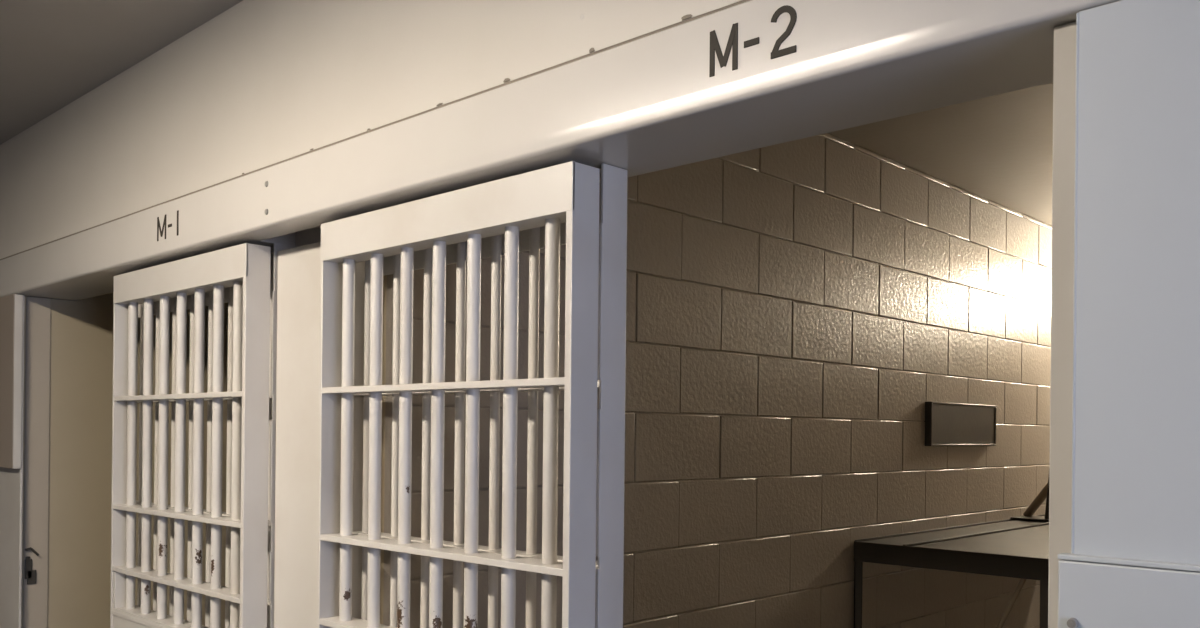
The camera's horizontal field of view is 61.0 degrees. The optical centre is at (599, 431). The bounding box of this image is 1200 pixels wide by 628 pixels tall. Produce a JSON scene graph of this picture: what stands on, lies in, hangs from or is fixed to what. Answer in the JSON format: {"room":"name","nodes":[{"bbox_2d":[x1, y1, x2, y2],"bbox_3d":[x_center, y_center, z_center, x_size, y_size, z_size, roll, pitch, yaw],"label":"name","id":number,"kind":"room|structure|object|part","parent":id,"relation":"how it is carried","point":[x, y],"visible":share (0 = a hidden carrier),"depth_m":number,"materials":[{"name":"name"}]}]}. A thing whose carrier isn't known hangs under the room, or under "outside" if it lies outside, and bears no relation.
{"room":"prison interior","nodes":[
{"label":"prison interior","id":0,"kind":"room"},
{"bbox_2d":[0,0,242,144],"bbox_3d":[-3.152,-1.118,1.829,10.900,0.125,4.070,1,0,44],"label":"ceiling","id":1,"kind":"structure","parent":0,"point":[53,53],"depth_m":2.71,"materials":[{"name":"paint"}]},
{"bbox_2d":[74,293,227,627],"bbox_3d":[-0.314,0.262,5.683,0.294,2.714,5.015,1,0,44],"label":"wall","id":2,"kind":"structure","parent":0,"point":[94,394],"depth_m":3.83,"materials":[{"name":"beige paint"}]},
{"bbox_2d":[21,296,76,627],"bbox_3d":[-2.113,0.558,3.801,0.300,2.085,0.189,1,0,44],"label":"door","id":3,"kind":"structure","parent":2,"relation":"attached to","point":[50,325],"depth_m":3.70,"materials":[{"name":"beige paint"}]},
{"bbox_2d":[25,547,38,583],"bbox_3d":[-2.036,0.479,3.653,0.015,0.133,0.046,1,0,44],"label":"door handle","id":4,"kind":"object","parent":3,"relation":"attached to","point":[30,575],"depth_m":3.65,"materials":[{"name":"metal"}]},
{"bbox_2d":[222,398,231,516],"bbox_3d":[-0.967,0.068,2.731,0.049,0.313,0.066,1,0,44],"label":"bar","id":5,"kind":"object","parent":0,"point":[229,400],"depth_m":2.77,"materials":[{"name":"paint"}]},
{"bbox_2d":[267,243,296,627],"bbox_3d":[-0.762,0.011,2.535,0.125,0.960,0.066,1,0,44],"label":"door frame","id":6,"kind":"structure","parent":0,"point":[277,247],"depth_m":2.55,"materials":[{"name":"paint"}]},
{"bbox_3d":[-0.817,0.570,2.584,0.040,2.086,0.062,1,0,44],"label":"post","id":7,"kind":"part","parent":6,"relation":"part of","materials":[{"name":"metal"}]},
{"bbox_2d":[352,545,367,619],"bbox_3d":[-0.512,0.335,2.293,0.061,0.161,0.066,1,0,44],"label":"bar","id":8,"kind":"object","parent":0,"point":[359,553],"depth_m":2.35,"materials":[{"name":"paint"}]},
{"bbox_2d":[352,394,368,535],"bbox_3d":[-0.510,0.073,2.293,0.062,0.312,0.066,1,0,44],"label":"bar","id":9,"kind":"object","parent":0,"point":[361,401],"depth_m":2.35,"materials":[{"name":"paint"}]},
{"bbox_3d":[-0.571,0.572,2.349,0.006,2.086,0.062,1,0,44],"label":"post","id":10,"kind":"part","parent":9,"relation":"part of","materials":[{"name":"metal"}]},
{"bbox_2d":[354,260,370,385],"bbox_3d":[-0.507,-0.241,2.293,0.062,0.277,0.066,1,0,44],"label":"bar","id":11,"kind":"object","parent":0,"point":[361,335],"depth_m":2.35,"materials":[{"name":"paint"}]},
{"bbox_2d":[0,0,741,258],"bbox_3d":[-1.678,-0.899,3.373,10.900,0.552,0.217,1,0,44],"label":"wall","id":12,"kind":"structure","parent":0,"point":[259,84],"depth_m":2.35,"materials":[{"name":"paint"}]},
{"bbox_2d":[0,0,1120,300],"bbox_3d":[-1.105,-0.533,2.818,12.300,0.167,0.222,1,0,44],"label":"header","id":13,"kind":"object","parent":12,"relation":"attached to","point":[744,75],"visible":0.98,"depth_m":1.59,"materials":[{"name":"paint"},{"name":"steel"}]},
{"bbox_2d":[110,243,270,627],"bbox_3d":[-1.150,0.552,2.803,0.826,2.035,0.070,1,0,44],"label":"gate","id":14,"kind":"object","parent":13,"relation":"hanging from","point":[246,267],"visible":1,"depth_m":2.73,"materials":[{"name":"metal"}]},
{"bbox_3d":[-1.431,0.472,3.069,0.008,0.109,0.060,1,0,44],"label":"slot frame","id":15,"kind":"part","parent":14,"relation":"part of","materials":[{"name":"paint"}]},
{"bbox_3d":[-1.174,0.740,2.784,0.803,0.398,0.005,1,0,44],"label":"plate","id":16,"kind":"part","parent":14,"relation":"part of","materials":[{"name":"paint"}]},
{"bbox_2d":[136,401,142,504],"bbox_3d":[-1.377,0.064,3.123,0.039,0.313,0.066,1,0,44],"label":"bar","id":17,"kind":"object","parent":14,"relation":"attached to","point":[139,501],"depth_m":3.18,"materials":[{"name":"paint"}]},
{"bbox_2d":[138,304,143,394],"bbox_3d":[-1.374,-0.250,3.123,0.039,0.274,0.066,1,0,44],"label":"bar","id":18,"kind":"object","parent":14,"relation":"attached to","point":[140,307],"depth_m":3.18,"materials":[{"name":"paint"}]},
{"bbox_2d":[152,401,158,506],"bbox_3d":[-1.294,0.065,3.043,0.037,0.311,0.066,1,0,44],"label":"bar","id":19,"kind":"object","parent":14,"relation":"attached to","point":[155,503],"depth_m":3.10,"materials":[{"name":"paint"}]},
{"bbox_2d":[154,301,159,394],"bbox_3d":[-1.291,-0.249,3.043,0.037,0.277,0.066,1,0,44],"label":"bar","id":20,"kind":"object","parent":14,"relation":"attached to","point":[157,303],"depth_m":3.10,"materials":[{"name":"paint"}]},
{"bbox_2d":[112,605,208,627],"bbox_3d":[-1.151,0.536,2.806,0.803,0.012,0.068,1,0,44],"label":"panel","id":21,"kind":"object","parent":14,"relation":"attached to","point":[136,615],"depth_m":2.91,"materials":[{"name":"paint"}]},
{"bbox_2d":[168,400,175,508],"bbox_3d":[-1.213,0.066,2.965,0.041,0.313,0.066,1,0,44],"label":"bar","id":22,"kind":"object","parent":14,"relation":"attached to","point":[173,410],"depth_m":3.02,"materials":[{"name":"paint"}]},
{"bbox_2d":[170,518,173,573],"bbox_3d":[-1.211,0.329,2.961,0.024,0.160,0.066,1,0,44],"label":"bar","id":23,"kind":"object","parent":14,"relation":"attached to","point":[171,519],"depth_m":3.02,"materials":[{"name":"paint"}]},
{"bbox_2d":[170,297,176,393],"bbox_3d":[-1.210,-0.248,2.965,0.041,0.276,0.066,1,0,44],"label":"bar","id":24,"kind":"object","parent":14,"relation":"attached to","point":[173,301],"depth_m":3.02,"materials":[{"name":"paint"}]},
{"bbox_3d":[-1.142,-0.424,2.802,0.826,0.083,0.065,1,0,44],"label":"head plate","id":25,"kind":"part","parent":14,"relation":"part of","materials":[{"name":"paint"}]},
{"bbox_2d":[185,400,192,511],"bbox_3d":[-1.131,0.067,2.887,0.044,0.311,0.066,1,0,44],"label":"bar","id":26,"kind":"object","parent":14,"relation":"attached to","point":[190,461],"depth_m":2.93,"materials":[{"name":"paint"}]},
{"bbox_2d":[187,520,191,578],"bbox_3d":[-1.128,0.329,2.882,0.026,0.161,0.066,1,0,44],"label":"bar","id":27,"kind":"object","parent":14,"relation":"attached to","point":[189,560],"depth_m":2.94,"materials":[{"name":"paint"}]},
{"bbox_2d":[187,294,194,392],"bbox_3d":[-1.128,-0.248,2.887,0.045,0.276,0.066,1,0,44],"label":"bar","id":28,"kind":"object","parent":14,"relation":"attached to","point":[190,298],"depth_m":2.94,"materials":[{"name":"paint"}]},
{"bbox_3d":[-1.137,-0.412,2.937,0.988,0.100,0.005,1,0,44],"label":"head plate","id":29,"kind":"part","parent":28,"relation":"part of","materials":[{"name":"paint"}]},
{"bbox_2d":[203,399,211,513],"bbox_3d":[-1.049,0.067,2.809,0.047,0.312,0.066,1,0,44],"label":"bar","id":30,"kind":"object","parent":14,"relation":"attached to","point":[209,401],"depth_m":2.85,"materials":[{"name":"paint"}]},
{"bbox_2d":[206,523,210,582],"bbox_3d":[-1.045,0.330,2.802,0.027,0.161,0.066,1,0,44],"label":"bar","id":31,"kind":"object","parent":14,"relation":"attached to","point":[208,526],"depth_m":2.85,"materials":[{"name":"paint"}]},
{"bbox_2d":[205,290,212,392],"bbox_3d":[-1.046,-0.246,2.809,0.047,0.277,0.066,1,0,44],"label":"bar","id":32,"kind":"object","parent":14,"relation":"attached to","point":[209,294],"depth_m":2.86,"materials":[{"name":"paint"}]},
{"bbox_2d":[225,526,230,587],"bbox_3d":[-0.962,0.331,2.723,0.028,0.161,0.066,1,0,44],"label":"bar","id":33,"kind":"object","parent":14,"relation":"attached to","point":[228,529],"depth_m":2.77,"materials":[{"name":"paint"}]},
{"bbox_2d":[224,287,232,391],"bbox_3d":[-0.965,-0.245,2.731,0.050,0.277,0.066,1,0,44],"label":"bar","id":34,"kind":"object","parent":14,"relation":"attached to","point":[228,291],"depth_m":2.77,"materials":[{"name":"paint"}]},
{"bbox_2d":[317,161,599,627],"bbox_3d":[-0.320,0.560,2.006,0.793,2.035,0.066,1,0,44],"label":"gate","id":35,"kind":"object","parent":13,"relation":"hanging from","point":[568,192],"visible":1,"depth_m":1.93,"materials":[{"name":"metal"}]},
{"bbox_3d":[-0.310,-0.416,2.006,0.793,0.083,0.065,1,0,44],"label":"head plate","id":36,"kind":"part","parent":35,"relation":"part of","materials":[{"name":"paint"}]},
{"bbox_2d":[443,390,465,548],"bbox_3d":[-0.269,0.075,2.062,0.066,0.313,0.066,1,0,44],"label":"bar","id":37,"kind":"object","parent":35,"relation":"attached to","point":[459,395],"depth_m":2.09,"materials":[{"name":"paint"}]},
{"bbox_2d":[478,389,502,553],"bbox_3d":[-0.188,0.075,1.985,0.068,0.313,0.066,1,0,44],"label":"bar","id":38,"kind":"object","parent":35,"relation":"attached to","point":[493,547],"depth_m":2.01,"materials":[{"name":"paint"}]},
{"bbox_2d":[516,388,543,558],"bbox_3d":[-0.107,0.076,1.908,0.069,0.313,0.066,1,0,44],"label":"bar","id":39,"kind":"object","parent":35,"relation":"attached to","point":[532,441],"depth_m":1.93,"materials":[{"name":"paint"}]},
{"bbox_2d":[519,226,544,378],"bbox_3d":[-0.105,-0.237,1.909,0.069,0.278,0.066,1,0,44],"label":"bar","id":40,"kind":"object","parent":35,"relation":"attached to","point":[532,240],"depth_m":1.93,"materials":[{"name":"paint"}]},
{"bbox_2d":[380,275,386,623],"bbox_3d":[1.161,0.276,4.273,0.175,2.714,5.015,1,0,44],"label":"wall partition","id":41,"kind":"structure","parent":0,"point":[385,276],"depth_m":2.40,"materials":[{"name":"beige paint"}]},
{"bbox_2d":[381,393,398,539],"bbox_3d":[-0.429,0.073,2.216,0.062,0.313,0.066,1,0,44],"label":"bar","id":42,"kind":"object","parent":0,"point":[395,396],"depth_m":2.24,"materials":[{"name":"paint"}]},
{"bbox_2d":[383,254,400,384],"bbox_3d":[-0.426,-0.240,2.216,0.064,0.277,0.066,1,0,44],"label":"bar","id":43,"kind":"object","parent":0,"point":[391,264],"depth_m":2.24,"materials":[{"name":"paint"}]},
{"bbox_2d":[411,392,430,543],"bbox_3d":[-0.349,0.074,2.139,0.065,0.313,0.066,1,0,44],"label":"bar","id":44,"kind":"object","parent":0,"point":[426,403],"depth_m":2.16,"materials":[{"name":"paint"}]},
{"bbox_2d":[414,248,432,382],"bbox_3d":[-0.345,-0.240,2.138,0.063,0.276,0.066,1,0,44],"label":"bar","id":45,"kind":"object","parent":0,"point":[423,259],"depth_m":2.16,"materials":[{"name":"paint"}]},
{"bbox_2d":[446,241,466,381],"bbox_3d":[-0.266,-0.239,2.063,0.065,0.277,0.066,1,0,44],"label":"bar","id":46,"kind":"object","parent":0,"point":[456,253],"depth_m":2.09,"materials":[{"name":"paint"}]},
{"bbox_2d":[481,234,504,379],"bbox_3d":[-0.185,-0.238,1.985,0.069,0.277,0.066,1,0,44],"label":"bar","id":47,"kind":"object","parent":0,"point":[493,246],"depth_m":2.01,"materials":[{"name":"paint"}]},
{"bbox_3d":[-0.250,-0.404,2.088,0.803,0.100,0.005,1,0,44],"label":"head plate","id":48,"kind":"part","parent":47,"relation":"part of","materials":[{"name":"paint"}]},
{"bbox_2d":[383,133,1051,627],"bbox_3d":[1.246,0.277,4.192,0.061,2.714,5.017,1,0,44],"label":"wall","id":49,"kind":"structure","parent":0,"point":[795,309],"depth_m":3.57,"materials":[{"name":"paint"}]},
{"bbox_2d":[924,402,996,445],"bbox_3d":[1.596,-0.031,4.493,0.034,0.186,0.660,1,0,44],"label":"wall box","id":50,"kind":"object","parent":49,"relation":"attached to","point":[946,424],"visible":1,"depth_m":4.44,"materials":[{"name":"metal"}]},
{"bbox_2d":[828,83,1052,225],"bbox_3d":[1.340,-1.132,4.320,4.550,0.106,5.320,1,0,44],"label":"ceiling","id":51,"kind":"structure","parent":0,"point":[998,149],"depth_m":3.82,"materials":[{"name":"paint"}]},
{"bbox_3d":[-1.269,1.659,3.826,10.900,0.100,9.600,1,0,44],"label":"floor","id":52,"kind":"structure","parent":0,"visible":0},
{"bbox_2d":[0,294,24,627],"bbox_3d":[-3.838,0.542,5.293,4.944,2.084,0.036,1,0,44],"label":"cladding","id":53,"kind":"object","parent":52,"relation":"on","point":[11,306],"visible":1,"depth_m":3.62,"materials":[{"name":"paint"}]},
{"bbox_2d":[595,163,626,627],"bbox_3d":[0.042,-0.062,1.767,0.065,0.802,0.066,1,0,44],"label":"post","id":54,"kind":"object","parent":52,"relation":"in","point":[611,385],"depth_m":1.78,"materials":[{"name":"metal"}]},
{"bbox_3d":[0.003,0.578,1.800,0.040,2.086,0.062,1,0,44],"label":"post","id":55,"kind":"part","parent":54,"relation":"part of","materials":[{"name":"metal"}]},
{"bbox_2d":[854,514,1048,627],"bbox_3d":[1.901,1.029,4.316,0.718,1.223,2.000,1,0,44],"label":"table","id":56,"kind":"object","parent":52,"relation":"on","point":[1014,548],"visible":0.55,"depth_m":3.74,"materials":[{"name":"paint"}]},
{"bbox_3d":[0.979,1.051,3.848,0.032,1.160,0.039,1,0,44],"label":"leg","id":57,"kind":"part","parent":56,"relation":"part of","materials":[{"name":"paint"}]},
{"bbox_3d":[1.724,0.425,4.488,0.175,0.008,1.984,1,0,44],"label":"panel","id":58,"kind":"part","parent":56,"relation":"part of","materials":[{"name":"paint"}]},
{"bbox_2d":[1011,468,1049,520],"bbox_3d":[2.118,0.287,4.876,0.235,0.274,0.180,1,0,44],"label":"bracket","id":59,"kind":"object","parent":56,"relation":"on","point":[1044,494],"visible":0.57,"depth_m":4.89,"materials":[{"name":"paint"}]},
{"bbox_3d":[1.475,1.056,3.374,0.032,1.160,0.039,1,0,44],"label":"leg","id":60,"kind":"part","parent":56,"relation":"part of","materials":[{"name":"paint"}]},
{"bbox_3d":[-0.645,0.585,2.497,0.295,2.060,0.046,1,0,44],"label":"wall pier","id":61,"kind":"object","parent":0,"visible":0},
{"bbox_2d":[274,242,320,627],"bbox_3d":[-0.686,0.582,2.459,0.307,2.064,0.055,1,0,44],"label":"wall panel","id":62,"kind":"object","parent":61,"relation":"attached to","point":[299,268],"visible":0.59,"depth_m":2.47,"materials":[{"name":"paint"}]},
{"bbox_3d":[0.837,0.587,0.983,0.640,2.084,0.186,1,0,44],"label":"wall","id":63,"kind":"structure","parent":0,"visible":0},
{"bbox_2d":[1048,22,1075,627],"bbox_3d":[0.546,0.584,1.172,0.038,2.085,0.083,1,0,44],"label":"door frame","id":64,"kind":"structure","parent":63,"relation":"attached to","point":[1064,67],"depth_m":1.15,"materials":[{"name":"paint"}]},
{"bbox_2d":[1058,0,1199,627],"bbox_3d":[1.299,0.591,0.364,2.197,2.084,0.042,1,0,44],"label":"cladding","id":65,"kind":"object","parent":63,"relation":"attached to","point":[1135,560],"visible":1,"depth_m":1.07,"materials":[{"name":"paint"}]}
]}

